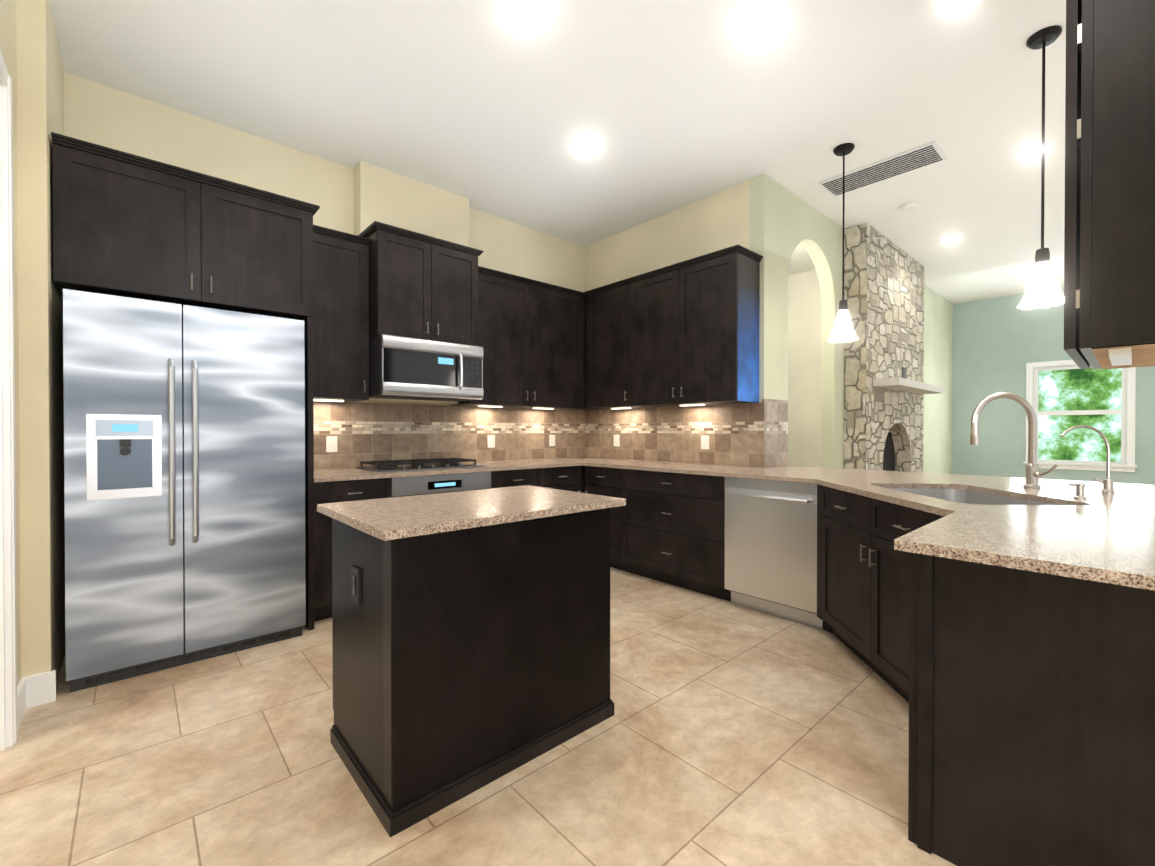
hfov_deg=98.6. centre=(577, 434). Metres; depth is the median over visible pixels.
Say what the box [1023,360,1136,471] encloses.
window
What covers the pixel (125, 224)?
upper cabinet
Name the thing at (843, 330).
pendant lamp
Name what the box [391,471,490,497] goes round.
range
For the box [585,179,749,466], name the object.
wall
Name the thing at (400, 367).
microwave
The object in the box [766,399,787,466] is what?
tile backsplash
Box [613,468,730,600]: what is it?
base cabinet
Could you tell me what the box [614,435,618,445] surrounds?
electrical outlet
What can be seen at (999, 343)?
wall
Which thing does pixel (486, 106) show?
ceiling
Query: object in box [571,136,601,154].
recessed light
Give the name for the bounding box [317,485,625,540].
countertop
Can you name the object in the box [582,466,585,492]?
base cabinet
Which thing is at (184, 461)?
refrigerator
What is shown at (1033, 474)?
kitchen faucet
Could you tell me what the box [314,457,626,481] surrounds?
countertop
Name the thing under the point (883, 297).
stone fireplace
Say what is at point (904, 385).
mantel shelf
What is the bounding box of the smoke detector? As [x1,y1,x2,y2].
[900,202,917,211]
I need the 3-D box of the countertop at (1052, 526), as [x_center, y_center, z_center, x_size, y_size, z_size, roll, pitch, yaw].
[1.409,0.382,1.722,1.470,0.227,1.750,0,1,-42]
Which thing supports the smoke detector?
attached to the ceiling
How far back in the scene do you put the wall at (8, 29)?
2.04 m
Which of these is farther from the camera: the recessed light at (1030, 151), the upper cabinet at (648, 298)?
the upper cabinet at (648, 298)
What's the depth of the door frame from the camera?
1.84 m
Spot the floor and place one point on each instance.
(728, 733)
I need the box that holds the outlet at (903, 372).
[902,367,905,378]
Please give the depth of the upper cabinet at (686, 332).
3.73 m
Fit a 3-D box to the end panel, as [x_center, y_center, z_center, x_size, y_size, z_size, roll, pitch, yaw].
[-1.782,0.233,3.160,0.030,1.840,0.646,0,1,-42]
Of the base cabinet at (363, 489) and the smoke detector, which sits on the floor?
the base cabinet at (363, 489)
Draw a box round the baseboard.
[17,670,55,728]
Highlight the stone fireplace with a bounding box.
[843,223,923,471]
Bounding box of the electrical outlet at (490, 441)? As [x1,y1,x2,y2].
[487,435,494,447]
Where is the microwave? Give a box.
[369,334,482,401]
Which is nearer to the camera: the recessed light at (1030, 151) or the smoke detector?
the recessed light at (1030, 151)
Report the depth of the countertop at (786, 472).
3.10 m
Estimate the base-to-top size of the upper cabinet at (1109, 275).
1.746 m
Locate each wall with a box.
[0,0,21,685]
[16,0,65,682]
[64,72,584,469]
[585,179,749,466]
[749,173,952,473]
[788,269,820,466]
[952,288,1154,484]
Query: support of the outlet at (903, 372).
attached to the stone fireplace
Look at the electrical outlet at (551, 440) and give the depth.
4.94 m
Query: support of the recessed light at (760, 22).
in the ceiling
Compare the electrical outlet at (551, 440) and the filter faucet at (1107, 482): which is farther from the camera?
the electrical outlet at (551, 440)
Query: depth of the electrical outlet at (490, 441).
4.47 m
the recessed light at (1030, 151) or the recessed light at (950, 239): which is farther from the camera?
the recessed light at (950, 239)
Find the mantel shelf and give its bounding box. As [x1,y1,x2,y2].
[873,377,943,393]
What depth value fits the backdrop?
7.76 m
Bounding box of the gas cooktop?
[356,458,483,471]
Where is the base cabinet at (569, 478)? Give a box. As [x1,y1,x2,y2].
[550,466,581,492]
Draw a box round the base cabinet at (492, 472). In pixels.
[490,471,493,488]
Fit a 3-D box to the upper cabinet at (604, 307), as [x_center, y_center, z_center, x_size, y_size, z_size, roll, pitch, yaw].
[0.415,-0.789,4.627,0.330,1.082,0.623,0,1,-42]
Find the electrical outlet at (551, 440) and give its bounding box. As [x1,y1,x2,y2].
[549,435,554,445]
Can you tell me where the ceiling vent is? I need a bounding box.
[818,141,946,196]
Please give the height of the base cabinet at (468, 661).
0.868 m
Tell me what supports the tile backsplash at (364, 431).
attached to the wall at (359, 198)
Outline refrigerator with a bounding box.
[63,289,305,692]
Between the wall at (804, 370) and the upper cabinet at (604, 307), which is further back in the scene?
the wall at (804, 370)
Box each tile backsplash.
[314,401,585,469]
[586,399,765,466]
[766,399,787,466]
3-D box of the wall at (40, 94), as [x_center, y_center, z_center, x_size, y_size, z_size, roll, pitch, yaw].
[-2.569,-0.402,2.396,0.085,3.120,0.740,0,1,-42]
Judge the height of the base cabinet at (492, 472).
0.866 m
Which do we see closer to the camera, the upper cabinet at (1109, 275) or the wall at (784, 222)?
the upper cabinet at (1109, 275)
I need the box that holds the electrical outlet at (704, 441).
[701,435,708,448]
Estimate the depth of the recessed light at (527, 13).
2.29 m
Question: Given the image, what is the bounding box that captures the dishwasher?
[725,477,823,629]
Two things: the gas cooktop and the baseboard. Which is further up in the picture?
the gas cooktop
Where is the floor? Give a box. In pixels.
[0,567,955,865]
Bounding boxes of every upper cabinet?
[51,132,326,398]
[323,221,601,409]
[585,281,623,408]
[624,269,679,407]
[668,245,762,404]
[1064,0,1154,368]
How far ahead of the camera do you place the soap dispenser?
2.04 m
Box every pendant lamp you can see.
[829,143,857,341]
[1017,25,1063,308]
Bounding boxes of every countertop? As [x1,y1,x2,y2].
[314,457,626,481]
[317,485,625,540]
[582,460,1154,499]
[773,476,1154,590]
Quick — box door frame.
[0,50,17,750]
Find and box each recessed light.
[502,0,547,26]
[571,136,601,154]
[736,4,782,41]
[934,0,982,16]
[938,235,963,243]
[1014,141,1054,159]
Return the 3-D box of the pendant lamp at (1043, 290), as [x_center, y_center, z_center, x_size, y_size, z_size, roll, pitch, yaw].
[2.298,-1.302,2.450,0.184,1.319,0.184,0,1,-42]
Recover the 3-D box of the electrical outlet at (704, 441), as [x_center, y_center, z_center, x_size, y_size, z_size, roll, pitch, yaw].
[1.063,0.068,4.138,0.006,0.115,0.074,0,1,-42]
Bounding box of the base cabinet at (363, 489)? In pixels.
[314,478,390,621]
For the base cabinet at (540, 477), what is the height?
0.866 m
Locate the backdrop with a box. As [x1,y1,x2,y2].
[1038,368,1121,461]
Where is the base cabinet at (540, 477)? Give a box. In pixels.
[494,468,549,487]
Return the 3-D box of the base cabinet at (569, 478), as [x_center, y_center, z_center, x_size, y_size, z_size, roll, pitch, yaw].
[-0.340,0.710,4.473,0.455,0.866,0.612,0,1,-42]
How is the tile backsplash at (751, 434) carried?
attached to the wall at (720, 220)
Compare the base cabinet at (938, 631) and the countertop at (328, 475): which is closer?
the base cabinet at (938, 631)
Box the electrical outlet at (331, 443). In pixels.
[326,436,336,451]
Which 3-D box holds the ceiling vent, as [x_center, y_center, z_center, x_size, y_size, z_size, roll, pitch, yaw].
[2.261,-1.963,3.717,0.320,0.015,0.760,0,1,-42]
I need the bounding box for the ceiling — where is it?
[50,0,1065,303]
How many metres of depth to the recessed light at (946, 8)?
2.27 m
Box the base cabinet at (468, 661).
[330,508,613,837]
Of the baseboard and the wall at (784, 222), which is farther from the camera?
the wall at (784, 222)
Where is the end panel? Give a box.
[303,317,313,629]
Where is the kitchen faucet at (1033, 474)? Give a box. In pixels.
[970,392,1057,488]
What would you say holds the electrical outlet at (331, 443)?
attached to the tile backsplash at (364, 431)
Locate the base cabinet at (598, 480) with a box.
[585,466,612,567]
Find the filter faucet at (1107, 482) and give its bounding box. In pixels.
[1060,425,1114,493]
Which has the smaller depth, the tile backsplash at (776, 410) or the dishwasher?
the dishwasher
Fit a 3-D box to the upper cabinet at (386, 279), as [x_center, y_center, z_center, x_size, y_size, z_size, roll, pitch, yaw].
[-0.758,-0.820,4.065,2.828,1.152,0.646,0,1,-42]
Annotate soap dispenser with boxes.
[1068,483,1086,498]
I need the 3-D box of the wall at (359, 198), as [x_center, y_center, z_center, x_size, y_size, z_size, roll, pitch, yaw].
[-1.341,-0.413,3.967,4.080,3.120,0.270,0,1,-42]

